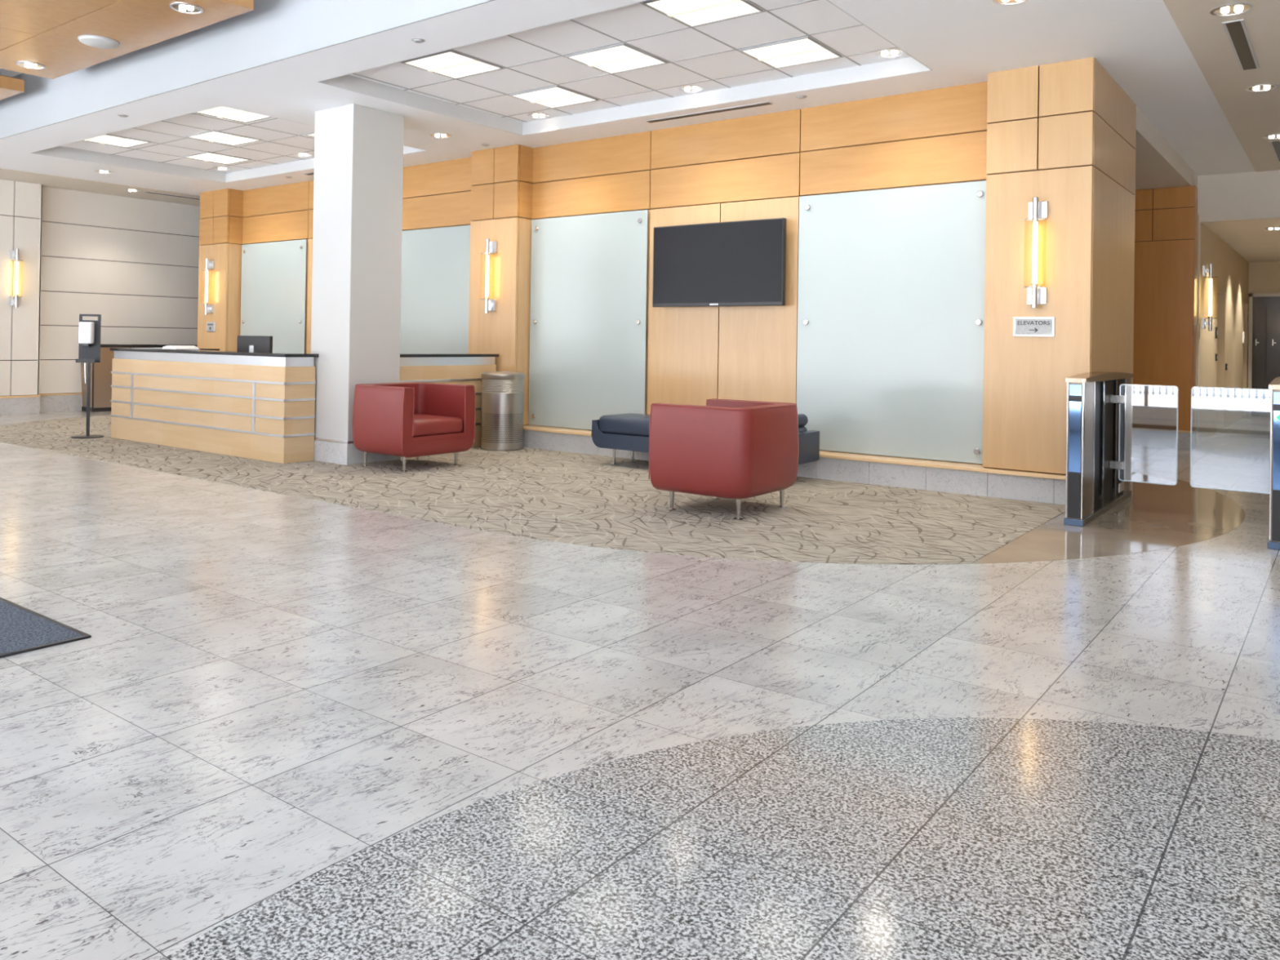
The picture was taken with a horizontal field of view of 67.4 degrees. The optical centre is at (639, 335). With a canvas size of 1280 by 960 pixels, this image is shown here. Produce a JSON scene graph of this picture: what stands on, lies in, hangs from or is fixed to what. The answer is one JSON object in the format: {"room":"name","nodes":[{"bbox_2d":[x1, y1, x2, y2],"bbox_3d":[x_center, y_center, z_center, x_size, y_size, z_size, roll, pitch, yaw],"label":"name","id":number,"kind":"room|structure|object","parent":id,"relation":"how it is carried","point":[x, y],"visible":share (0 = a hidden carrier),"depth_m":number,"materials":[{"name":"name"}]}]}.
{"room":"lobby","nodes":[
{"label":"lobby","id":0,"kind":"room"},
{"bbox_2d":[0,178,200,395],"bbox_3d":[-9.046,-0.874,14.469,0.600,4.050,13.600,1,0,37],"label":"wall","id":1,"kind":"structure","parent":0,"point":[131,262],"depth_m":14.85,"materials":[{"name":"grey"}]},
{"bbox_2d":[8,248,23,307],"bbox_3d":[-9.008,-0.832,13.879,0.166,0.860,0.162,1,0,37],"label":"wall sconce","id":2,"kind":"object","parent":1,"relation":"attached to","point":[15,255],"visible":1,"depth_m":13.87,"materials":[{"name":"silver metal"}]},
{"bbox_2d":[0,392,81,398],"bbox_3d":[-8.906,0.893,14.334,0.215,0.030,13.600,1,0,37],"label":"trim","id":3,"kind":"structure","parent":1,"relation":"attached to","point":[75,393],"depth_m":14.16,"materials":[{"name":"brown wood"}]},
{"bbox_2d":[0,394,82,415],"bbox_3d":[-8.926,1.028,14.347,0.250,0.250,13.600,1,0,37],"label":"baseboard","id":4,"kind":"structure","parent":1,"relation":"attached to","point":[15,406],"depth_m":14.39,"materials":[{"name":"stone"}]},
{"bbox_2d":[311,103,404,465],"bbox_3d":[-2.781,-0.482,9.429,0.635,3.396,0.630,1,0,37],"label":"column","id":5,"kind":"structure","parent":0,"point":[357,273],"depth_m":9.20,"materials":[{"name":"white paint"}]},
{"bbox_2d":[0,410,1279,959],"bbox_3d":[-0.903,1.331,13.718,26.200,0.121,23.027,1,0,37],"label":"floor","id":6,"kind":"structure","parent":0,"point":[285,726],"depth_m":2.92,"materials":[{"name":"white stone"}]},
{"bbox_2d":[0,596,91,657],"bbox_3d":[-5.066,1.146,4.504,5.515,0.009,2.315,1,0,37],"label":"entrance mat","id":7,"kind":"object","parent":6,"relation":"on","point":[23,629],"visible":1,"depth_m":3.83,"materials":[{"name":"grey carpet"}]},
{"bbox_2d":[80,343,131,412],"bbox_3d":[-8.307,0.649,14.914,0.460,1.034,0.580,1,0,37],"label":"base cabinet","id":8,"kind":"object","parent":6,"relation":"on","point":[100,372],"visible":0.56,"depth_m":14.74,"materials":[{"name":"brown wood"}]},
{"bbox_2d":[131,344,166,347],"bbox_3d":[-7.949,0.657,15.396,0.460,1.034,0.580,1,0,37],"label":"waste bin","id":9,"kind":"object","parent":6,"relation":"on","point":[132,345],"visible":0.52,"depth_m":15.21,"materials":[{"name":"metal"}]},
{"bbox_2d":[166,344,197,346],"bbox_3d":[-7.591,0.666,15.877,0.460,1.034,0.580,1,0,37],"label":"waste bin","id":10,"kind":"object","parent":6,"relation":"on","point":[166,344],"visible":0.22,"depth_m":15.79,"materials":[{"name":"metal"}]},
{"bbox_2d":[0,415,1065,564],"bbox_3d":[-2.953,1.218,9.704,12.920,0.014,3.598,1,0,37],"label":"carpet","id":11,"kind":"object","parent":6,"relation":"on","point":[580,499],"visible":0.91,"depth_m":7.12,"materials":[{"name":"beige carpet"}]},
{"bbox_2d":[71,314,104,438],"bbox_3d":[-6.342,0.460,11.052,0.330,1.415,0.330,1,0,-9],"label":"stand","id":12,"kind":"object","parent":11,"relation":"on","point":[89,331],"visible":1,"depth_m":11.04,"materials":[{"name":"black plastic"}]},
{"bbox_2d":[78,321,94,343],"bbox_3d":[-6.341,-0.033,11.003,0.140,0.250,0.100,1,0,-9],"label":"dispenser","id":13,"kind":"object","parent":12,"relation":"on","point":[86,329],"depth_m":10.96,"materials":[{"name":"white plastic"}]},
{"bbox_2d":[75,359,98,362],"bbox_3d":[-6.330,0.288,10.996,0.200,0.040,0.115,1,0,-9],"label":"drip tray","id":14,"kind":"object","parent":12,"relation":"on","point":[77,360],"depth_m":10.94,"materials":[{"name":"black plastic"}]},
{"bbox_2d":[110,347,318,463],"bbox_3d":[-4.396,0.679,10.454,3.460,1.030,1.090,1,0,37],"label":"reception desk","id":15,"kind":"object","parent":11,"relation":"on","point":[260,406],"visible":0.96,"depth_m":9.69,"materials":[{"name":"brown wood"}]},
{"bbox_2d":[131,347,162,348],"bbox_3d":[-5.426,0.142,10.821,0.663,0.011,0.293,1,0,29],"label":"pile","id":16,"kind":"object","parent":15,"relation":"on","point":[131,348],"visible":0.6,"depth_m":10.72,"materials":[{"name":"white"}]},
{"bbox_2d":[160,345,199,350],"bbox_3d":[-5.017,0.130,10.483,0.400,0.042,0.260,1,0,43],"label":"open binder","id":17,"kind":"object","parent":15,"relation":"on","point":[167,347],"visible":1,"depth_m":10.39,"materials":[{"name":"white paper"}]},
{"bbox_2d":[110,347,318,357],"bbox_3d":[-4.603,0.174,10.168,3.460,0.031,0.370,1,0,37],"label":"countertop","id":18,"kind":"structure","parent":15,"relation":"on","point":[153,350],"depth_m":9.73,"materials":[{"name":"black stone"}]},
{"bbox_2d":[236,335,272,352],"bbox_3d":[-4.178,0.233,10.406,0.570,0.465,0.200,1,0,33],"label":"computer monitor","id":19,"kind":"object","parent":15,"relation":"on","point":[245,343],"visible":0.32,"depth_m":10.36,"materials":[{"name":"black plastic"}]},
{"bbox_2d":[352,382,475,471],"bbox_3d":[-2.142,0.840,9.012,0.789,0.759,0.878,1,0,37],"label":"armchair","id":20,"kind":"object","parent":11,"relation":"on","point":[416,420],"visible":1,"depth_m":8.76,"materials":[{"name":"red leather"}]},
{"bbox_2d":[413,413,462,436],"bbox_3d":[-2.085,0.835,8.970,0.633,0.151,0.612,1,0,37],"label":"seat cushion","id":21,"kind":"object","parent":20,"relation":"on","point":[424,424],"depth_m":8.83,"materials":[{"name":"red leather"}]},
{"bbox_2d":[399,353,498,447],"bbox_3d":[-2.256,0.711,10.383,0.440,1.030,1.590,1,0,37],"label":"reception desk","id":22,"kind":"object","parent":11,"relation":"on","point":[442,368],"depth_m":10.37,"materials":[{"name":"brown wood"}]},
{"bbox_2d":[400,353,498,357],"bbox_3d":[-2.248,0.212,10.386,0.440,0.031,1.590,1,0,37],"label":"countertop","id":23,"kind":"structure","parent":22,"relation":"on","point":[402,355],"depth_m":10.28,"materials":[{"name":"black stone"}]},
{"bbox_2d":[480,371,524,450],"bbox_3d":[-1.508,0.818,10.535,0.472,0.842,0.472,1,0,37],"label":"trash can","id":24,"kind":"object","parent":11,"relation":"on","point":[502,406],"visible":1,"depth_m":10.34,"materials":[{"name":"silver metal"}]},
{"bbox_2d":[591,413,819,479],"bbox_3d":[0.557,0.970,8.916,2.170,0.580,0.540,1,0,37],"label":"bench","id":25,"kind":"object","parent":11,"relation":"on","point":[628,431],"visible":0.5,"depth_m":9.07,"materials":[{"name":"blue leather"}]},
{"bbox_2d":[599,413,807,436],"bbox_3d":[0.543,0.871,8.924,2.005,0.173,0.526,1,0,37],"label":"cushion","id":26,"kind":"object","parent":25,"relation":"on","point":[628,424],"depth_m":9.13,"materials":[{"name":"blue leather"}]},
{"bbox_2d":[648,398,799,519],"bbox_3d":[0.638,0.870,6.945,0.789,0.759,0.878,1,0,37],"label":"armchair","id":27,"kind":"object","parent":11,"relation":"on","point":[738,450],"visible":1,"depth_m":6.62,"materials":[{"name":"red leather"}]},
{"bbox_2d":[1063,371,1133,526],"bbox_3d":[3.462,0.785,7.199,0.137,1.025,1.765,1,0,37],"label":"turnstile","id":28,"kind":"object","parent":6,"relation":"on","point":[1093,488],"visible":1,"depth_m":6.78,"materials":[{"name":"silver metal"}]},
{"bbox_2d":[1109,383,1178,485],"bbox_3d":[3.693,0.720,7.049,0.448,0.720,0.018,1,0,37],"label":"gate","id":29,"kind":"object","parent":28,"relation":"attached to","point":[1119,398],"visible":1,"depth_m":7.13,"materials":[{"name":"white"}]},
{"bbox_2d":[1267,376,1279,550],"bbox_3d":[4.392,0.795,6.506,0.137,1.025,1.765,1,0,37],"label":"turnstile","id":30,"kind":"object","parent":6,"relation":"on","point":[1273,542],"visible":1,"depth_m":5.82,"materials":[{"name":"silver metal"}]},
{"bbox_2d":[1190,386,1271,493],"bbox_3d":[4.150,0.725,6.710,0.529,0.720,0.018,1,0,37],"label":"gate","id":31,"kind":"object","parent":30,"relation":"attached to","point":[1191,485],"visible":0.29,"depth_m":6.82,"materials":[{"name":"white"}]},
{"bbox_2d":[0,0,1279,206],"bbox_3d":[-3.151,-2.452,10.642,26.200,0.960,14.750,1,0,37],"label":"ceiling","id":32,"kind":"structure","parent":0,"point":[286,61],"depth_m":8.31,"materials":[{"name":"paint"}]},
{"bbox_2d":[0,75,24,100],"bbox_3d":[-8.563,-2.744,10.005,3.470,0.350,2.560,1,0,37],"label":"ceiling panel","id":33,"kind":"object","parent":32,"relation":"hanging from","point":[10,86],"visible":1,"depth_m":9.94,"materials":[{"name":"brown wood"}]},
{"bbox_2d":[93,169,113,173],"bbox_3d":[-7.257,-2.213,13.000,0.236,0.025,0.236,1,0,37],"label":"recessed light","id":34,"kind":"object","parent":32,"relation":"in","point":[96,171],"visible":1,"depth_m":12.98,"materials":[{"name":"white"}]},
{"bbox_2d":[84,133,151,147],"bbox_3d":[-6.335,-2.349,11.557,0.600,0.022,0.600,1,0,37],"label":"recessed light","id":35,"kind":"object","parent":32,"relation":"in","point":[110,140],"visible":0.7,"depth_m":11.58,"materials":[{"name":"beige plastic"}]},
{"bbox_2d":[117,114,128,117],"bbox_3d":[-5.202,-2.208,9.665,0.100,0.016,0.100,1,0,37],"label":"cap","id":36,"kind":"object","parent":32,"relation":"attached to","point":[119,115],"visible":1,"depth_m":9.64,"materials":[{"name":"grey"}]},
{"bbox_2d":[0,0,253,79],"bbox_3d":[-5.128,-2.708,7.419,3.530,0.350,2.510,1,0,37],"label":"ceiling panel","id":37,"kind":"object","parent":32,"relation":"hanging from","point":[46,33],"visible":1,"depth_m":7.81,"materials":[{"name":"brown wood"}]},
{"bbox_2d":[15,61,45,69],"bbox_3d":[-5.696,-2.518,8.978,0.236,0.025,0.236,1,0,37],"label":"recessed light","id":38,"kind":"object","parent":37,"relation":"attached to","point":[23,64],"visible":1,"depth_m":8.97,"materials":[{"name":"white"}]},
{"bbox_2d":[77,35,119,48],"bbox_3d":[-4.625,-2.505,8.207,0.316,0.030,0.316,1,0,37],"label":"ceiling disc","id":39,"kind":"object","parent":37,"relation":"attached to","point":[99,42],"visible":1,"depth_m":8.15,"materials":[{"name":"white paint"}]},
{"bbox_2d":[169,2,203,13],"bbox_3d":[-3.470,-2.494,7.347,0.236,0.025,0.236,1,0,37],"label":"recessed light","id":40,"kind":"object","parent":37,"relation":"attached to","point":[183,7],"visible":1,"depth_m":7.34,"materials":[{"name":"white"}]},
{"bbox_2d":[123,188,141,191],"bbox_3d":[-7.732,-2.204,14.624,0.236,0.025,0.236,1,0,37],"label":"recessed light","id":41,"kind":"object","parent":32,"relation":"in","point":[126,189],"visible":1,"depth_m":14.60,"materials":[{"name":"white"}]},
{"bbox_2d":[145,191,199,199],"bbox_3d":[-7.181,-2.200,15.348,0.080,0.009,1.400,1,0,37],"label":"ceiling vent","id":42,"kind":"object","parent":32,"relation":"in","point":[145,192],"visible":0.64,"depth_m":15.08,"materials":[{"name":"grey metal"}]},
{"bbox_2d":[183,151,251,164],"bbox_3d":[-5.548,-2.331,12.616,0.600,0.022,0.600,1,0,37],"label":"recessed light","id":43,"kind":"object","parent":32,"relation":"in","point":[206,156],"visible":1,"depth_m":12.59,"materials":[{"name":"beige plastic"}]},
{"bbox_2d":[213,166,231,169],"bbox_3d":[-5.817,-2.323,13.377,0.236,0.025,0.236,1,0,37],"label":"recessed light","id":44,"kind":"object","parent":32,"relation":"in","point":[215,167],"visible":1,"depth_m":13.35,"materials":[{"name":"white"}]},
{"bbox_2d":[186,129,261,146],"bbox_3d":[-4.908,-2.329,11.331,0.600,0.022,0.600,1,0,37],"label":"recessed light","id":45,"kind":"object","parent":32,"relation":"in","point":[220,137],"visible":1,"depth_m":11.31,"materials":[{"name":"beige plastic"}]},
{"bbox_2d":[196,106,271,123],"bbox_3d":[-4.241,-2.327,10.049,0.600,0.022,0.600,1,0,37],"label":"recessed light","id":46,"kind":"object","parent":32,"relation":"in","point":[221,112],"visible":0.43,"depth_m":10.09,"materials":[{"name":"beige plastic"}]},
{"bbox_2d":[293,152,312,156],"bbox_3d":[-4.304,-2.306,12.277,0.236,0.025,0.236,1,0,37],"label":"recessed light","id":47,"kind":"object","parent":32,"relation":"in","point":[304,154],"visible":1,"depth_m":12.26,"materials":[{"name":"white plastic"}]},
{"bbox_2d":[303,132,314,137],"bbox_3d":[-3.448,-2.308,11.116,0.600,0.022,0.600,1,0,37],"label":"recessed light","id":48,"kind":"object","parent":32,"relation":"in","point":[312,135],"visible":0.12,"depth_m":11.05,"materials":[{"name":"beige"}]},
{"bbox_2d":[303,172,314,175],"bbox_3d":[-3.998,-2.175,12.607,1.300,0.009,0.080,1,0,37],"label":"ceiling vent","id":49,"kind":"object","parent":32,"relation":"in","point":[311,173],"visible":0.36,"depth_m":12.93,"materials":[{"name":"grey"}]},
{"bbox_2d":[411,38,425,43],"bbox_3d":[-1.633,-2.169,7.073,0.100,0.016,0.100,1,0,37],"label":"cap","id":50,"kind":"object","parent":32,"relation":"attached to","point":[415,40],"visible":1,"depth_m":7.05,"materials":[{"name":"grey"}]},
{"bbox_2d":[429,133,451,137],"bbox_3d":[-2.153,-2.151,10.363,0.236,0.025,0.236,1,0,37],"label":"recessed light","id":51,"kind":"object","parent":32,"relation":"in","point":[433,135],"visible":1,"depth_m":10.35,"materials":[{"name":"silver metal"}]},
{"bbox_2d":[401,49,502,79],"bbox_3d":[-1.591,-2.298,8.159,0.600,0.022,0.600,1,0,37],"label":"recessed light","id":52,"kind":"object","parent":32,"relation":"in","point":[451,64],"visible":0.91,"depth_m":8.13,"materials":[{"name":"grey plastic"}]},
{"bbox_2d":[527,112,550,118],"bbox_3d":[-1.047,-2.271,9.954,0.236,0.025,0.236,1,0,37],"label":"recessed light","id":53,"kind":"object","parent":32,"relation":"in","point":[535,115],"visible":1,"depth_m":9.93,"materials":[{"name":"white"}]},
{"bbox_2d":[509,85,598,108],"bbox_3d":[-0.821,-2.280,9.194,0.600,0.022,0.600,1,0,37],"label":"recessed light","id":54,"kind":"object","parent":32,"relation":"in","point":[554,96],"visible":1,"depth_m":9.17,"materials":[{"name":"beige plastic"}]},
{"bbox_2d":[565,43,667,74],"bbox_3d":[-0.191,-2.278,7.921,0.600,0.022,0.600,1,0,37],"label":"recessed light","id":55,"kind":"object","parent":32,"relation":"in","point":[622,57],"visible":1,"depth_m":7.90,"materials":[{"name":"beige plastic"}]},
{"bbox_2d":[678,84,704,92],"bbox_3d":[0.471,-2.255,8.812,0.236,0.025,0.236,1,0,37],"label":"recessed light","id":56,"kind":"object","parent":32,"relation":"in","point":[689,88],"visible":1,"depth_m":8.80,"materials":[{"name":"white"}]},
{"bbox_2d":[642,0,763,27],"bbox_3d":[0.439,-2.276,6.649,0.600,0.022,0.600,1,0,37],"label":"recessed light","id":57,"kind":"object","parent":32,"relation":"in","point":[691,13],"visible":0.96,"depth_m":6.70,"materials":[{"name":"beige plastic"}]},
{"bbox_2d":[666,0,741,17],"bbox_3d":[0.439,-2.271,6.649,0.576,0.012,0.070,1,0,37],"label":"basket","id":58,"kind":"object","parent":57,"relation":"on","point":[717,3],"depth_m":6.65,"materials":[{"name":"beige plastic"}]},
{"bbox_2d":[645,101,773,123],"bbox_3d":[0.636,-2.125,9.161,1.390,0.009,0.080,1,0,37],"label":"ceiling vent","id":59,"kind":"object","parent":32,"relation":"in","point":[768,103],"visible":1,"depth_m":9.12,"materials":[{"name":"grey metal"}]},
{"bbox_2d":[739,35,841,69],"bbox_3d":[1.209,-2.258,7.684,0.600,0.022,0.600,1,0,37],"label":"recessed light","id":60,"kind":"object","parent":32,"relation":"in","point":[805,50],"visible":1,"depth_m":7.66,"materials":[{"name":"beige plastic"}]},
{"bbox_2d":[795,95,807,98],"bbox_3d":[1.434,-2.114,8.517,0.100,0.016,0.100,1,0,37],"label":"cap","id":61,"kind":"object","parent":32,"relation":"attached to","point":[797,96],"visible":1,"depth_m":8.50,"materials":[{"name":"grey"}]},
{"bbox_2d":[874,48,904,57],"bbox_3d":[1.986,-2.239,7.648,0.236,0.025,0.236,1,0,37],"label":"recessed light","id":62,"kind":"object","parent":32,"relation":"in","point":[886,53],"visible":0.99,"depth_m":7.64,"materials":[{"name":"white"}]},
{"bbox_2d":[992,0,1028,4],"bbox_3d":[2.336,-2.110,6.027,0.236,0.025,0.236,1,0,37],"label":"recessed light","id":63,"kind":"object","parent":32,"relation":"in","point":[997,2],"visible":1,"depth_m":6.10,"materials":[{"name":"white"}]},
{"bbox_2d":[1210,2,1253,16],"bbox_3d":[3.792,-2.079,6.153,0.236,0.025,0.236,1,0,37],"label":"recessed light","id":64,"kind":"object","parent":32,"relation":"in","point":[1233,9],"visible":1,"depth_m":6.14,"materials":[{"name":"white metal"}]},
{"bbox_2d":[1222,19,1259,70],"bbox_3d":[4.330,-2.075,6.906,0.120,0.009,1.330,1,0,37],"label":"ceiling vent","id":65,"kind":"object","parent":32,"relation":"in","point":[1236,31],"visible":1,"depth_m":6.83,"materials":[{"name":"grey metal"}]},
{"bbox_2d":[1244,83,1278,91],"bbox_3d":[5.156,-2.047,7.967,0.236,0.025,0.236,1,0,37],"label":"recessed light","id":66,"kind":"object","parent":32,"relation":"in","point":[1260,87],"visible":1,"depth_m":7.95,"materials":[{"name":"white"}]},
{"bbox_2d":[1262,133,1279,138],"bbox_3d":[6.464,-2.015,9.761,0.236,0.025,0.236,1,0,37],"label":"recessed light","id":67,"kind":"object","parent":32,"relation":"in","point":[1273,135],"visible":1,"depth_m":9.76,"materials":[{"name":"white"}]},
{"bbox_2d":[1269,140,1279,161],"bbox_3d":[6.988,-2.012,10.480,0.120,0.009,1.300,1,0,37],"label":"ceiling vent","id":68,"kind":"object","parent":32,"relation":"in","point":[1275,144],"visible":1,"depth_m":10.30,"materials":[{"name":"grey metal"}]},
{"bbox_2d":[197,57,1136,475],"bbox_3d":[-1.196,-0.446,11.721,12.736,3.401,1.741,1,0,37],"label":"wall","id":69,"kind":"structure","parent":0,"point":[1062,135],"depth_m":8.93,"materials":[{"name":"brown wood"}]},
{"bbox_2d":[200,257,214,315],"bbox_3d":[-6.553,-0.740,14.521,0.162,0.860,0.166,1,0,37],"label":"wall sconce","id":70,"kind":"object","parent":69,"relation":"attached to","point":[210,264],"visible":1,"depth_m":14.51,"materials":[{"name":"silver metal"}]},
{"bbox_2d":[206,321,215,331],"bbox_3d":[-6.518,-0.134,14.577,0.230,0.150,0.016,1,0,37],"label":"wall sign","id":71,"kind":"object","parent":69,"relation":"attached to","point":[211,326],"visible":1,"depth_m":14.56,"materials":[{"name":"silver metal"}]},
{"bbox_2d":[240,239,306,353],"bbox_3d":[-5.383,-0.199,14.016,1.630,2.337,0.030,1,0,37],"label":"wall panel","id":72,"kind":"object","parent":69,"relation":"attached to","point":[273,283],"visible":0.69,"depth_m":13.96,"materials":[{"name":"white glass"}]},
{"bbox_2d":[400,225,470,353],"bbox_3d":[-2.594,-0.169,11.942,1.760,2.337,0.030,1,0,37],"label":"wall panel","id":73,"kind":"object","parent":69,"relation":"attached to","point":[435,275],"visible":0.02,"depth_m":11.91,"materials":[{"name":"white glass"}]},
{"bbox_2d":[480,238,497,313],"bbox_3d":[-1.739,-0.679,10.940,0.162,0.860,0.166,1,0,37],"label":"wall sconce","id":74,"kind":"object","parent":69,"relation":"attached to","point":[491,246],"visible":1,"depth_m":10.93,"materials":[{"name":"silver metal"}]},
{"bbox_2d":[528,209,648,430],"bbox_3d":[-0.601,-0.148,10.459,1.640,2.337,0.030,1,0,37],"label":"wall panel","id":75,"kind":"object","parent":69,"relation":"attached to","point":[588,273],"visible":0.89,"depth_m":10.44,"materials":[{"name":"white glass"}]},
{"bbox_2d":[652,217,786,306],"bbox_3d":[0.766,-0.693,9.398,1.490,0.815,0.134,1,0,37],"label":"television","id":76,"kind":"object","parent":69,"relation":"attached to","point":[743,263],"visible":1,"depth_m":9.30,"materials":[{"name":"black plastic"}]},
{"bbox_2d":[523,430,1133,505],"bbox_3d":[-1.216,1.154,11.720,12.756,0.200,1.738,1,0,37],"label":"baseboard","id":77,"kind":"structure","parent":69,"relation":"attached to","point":[1049,491],"depth_m":8.09,"materials":[{"name":"stone"}]},
{"bbox_2d":[523,425,1133,479],"bbox_3d":[-1.223,1.039,11.700,12.755,0.030,1.795,1,0,37],"label":"trim","id":78,"kind":"structure","parent":69,"relation":"attached to","point":[826,454],"depth_m":8.14,"materials":[{"name":"brown wood"}]},
{"bbox_2d":[796,180,986,464],"bbox_3d":[2.166,-0.118,8.402,1.755,2.337,0.030,1,0,37],"label":"wall panel","id":79,"kind":"object","parent":69,"relation":"attached to","point":[891,291],"visible":0.83,"depth_m":8.37,"materials":[{"name":"white glass"}]},
{"bbox_2d":[1013,316,1054,336],"bbox_3d":[3.057,-0.070,7.457,0.305,0.152,0.016,1,0,37],"label":"wall sign","id":80,"kind":"object","parent":69,"relation":"attached to","point":[1022,326],"visible":1,"depth_m":7.45,"materials":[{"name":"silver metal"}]},
{"bbox_2d":[1023,196,1048,308],"bbox_3d":[3.039,-0.638,7.386,0.162,0.860,0.166,1,0,37],"label":"wall sconce","id":81,"kind":"object","parent":69,"relation":"attached to","point":[1037,210],"visible":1,"depth_m":7.38,"materials":[{"name":"white glass"}]},
{"bbox_2d":[1132,185,1197,431],"bbox_3d":[5.571,-0.232,12.556,2.939,3.190,0.250,1,0,37],"label":"wall","id":82,"kind":"structure","parent":0,"point":[1166,219],"depth_m":11.76,"materials":[{"name":"brown wood"}]},
{"bbox_2d":[1132,429,1195,449],"bbox_3d":[5.507,1.262,12.571,3.055,0.200,0.280,1,0,37],"label":"baseboard","id":83,"kind":"structure","parent":82,"relation":"attached to","point":[1162,439],"depth_m":11.74,"materials":[{"name":"stone"}]},
{"bbox_2d":[1132,427,1196,433],"bbox_3d":[5.511,1.150,12.570,3.060,0.025,0.300,1,0,37],"label":"trim","id":84,"kind":"structure","parent":82,"relation":"attached to","point":[1135,428],"depth_m":11.73,"materials":[{"name":"brown wood"}]},
{"bbox_2d":[1132,128,1197,406],"bbox_3d":[4.165,-0.689,11.622,4.000,4.050,4.600,1,0,37],"label":"wall","id":85,"kind":"structure","parent":0,"point":[1194,177],"depth_m":11.76,"materials":[{"name":"beige paint"}]},
{"bbox_2d":[1195,213,1248,445],"bbox_3d":[10.155,-0.007,14.072,3.100,2.900,7.700,1,0,37],"label":"wall","id":86,"kind":"structure","parent":0,"point":[1219,408],"depth_m":14.65,"materials":[{"name":"beige paint"}]},
{"bbox_2d":[1201,263,1217,331],"bbox_3d":[7.216,-0.484,12.153,0.166,0.860,0.162,1,0,37],"label":"wall sconce","id":87,"kind":"object","parent":86,"relation":"attached to","point":[1205,270],"visible":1,"depth_m":12.14,"materials":[{"name":"white glass"}]},
{"bbox_2d":[1214,327,1217,338],"bbox_3d":[8.168,-0.041,13.606,0.029,0.160,0.080,1,0,37],"label":"wall switch","id":88,"kind":"object","parent":86,"relation":"attached to","point":[1216,331],"visible":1,"depth_m":13.58,"materials":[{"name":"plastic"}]},
{"bbox_2d":[1242,331,1244,342],"bbox_3d":[10.641,0.028,16.932,0.029,0.200,0.070,1,0,37],"label":"wall switch","id":89,"kind":"object","parent":86,"relation":"attached to","point":[1243,335],"visible":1,"depth_m":16.91,"materials":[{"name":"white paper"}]},
{"bbox_2d":[1196,218,1279,445],"bbox_3d":[10.266,-0.030,14.221,3.100,2.950,7.330,1,0,37],"label":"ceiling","id":90,"kind":"structure","parent":0,"point":[1249,238],"depth_m":13.43,"materials":[{"name":"beige paint"}]},
{"bbox_2d":[1263,226,1279,230],"bbox_3d":[8.438,-1.419,12.782,0.236,0.025,0.236,1,0,37],"label":"recessed light","id":91,"kind":"object","parent":90,"relation":"in","point":[1271,228],"visible":1,"depth_m":12.77,"materials":[{"name":"white"}]},
{"bbox_2d":[1197,169,1279,222],"bbox_3d":[9.354,-0.618,10.422,5.840,4.050,0.130,1,0,37],"label":"wall","id":92,"kind":"structure","parent":0,"point":[1250,195],"depth_m":11.83,"materials":[{"name":"beige paint"}]},
{"bbox_2d":[1247,261,1279,387],"bbox_3d":[12.393,0.045,17.081,3.100,2.900,0.200,1,0,37],"label":"wall","id":93,"kind":"structure","parent":0,"point":[1264,277],"depth_m":17.66,"materials":[{"name":"beige paint"}]},
{"bbox_2d":[1247,293,1279,417],"bbox_3d":[11.739,0.357,17.380,1.240,2.260,0.092,1,0,37],"label":"door","id":94,"kind":"structure","parent":93,"relation":"in","point":[1264,317],"depth_m":17.61,"materials":[{"name":"grey"}]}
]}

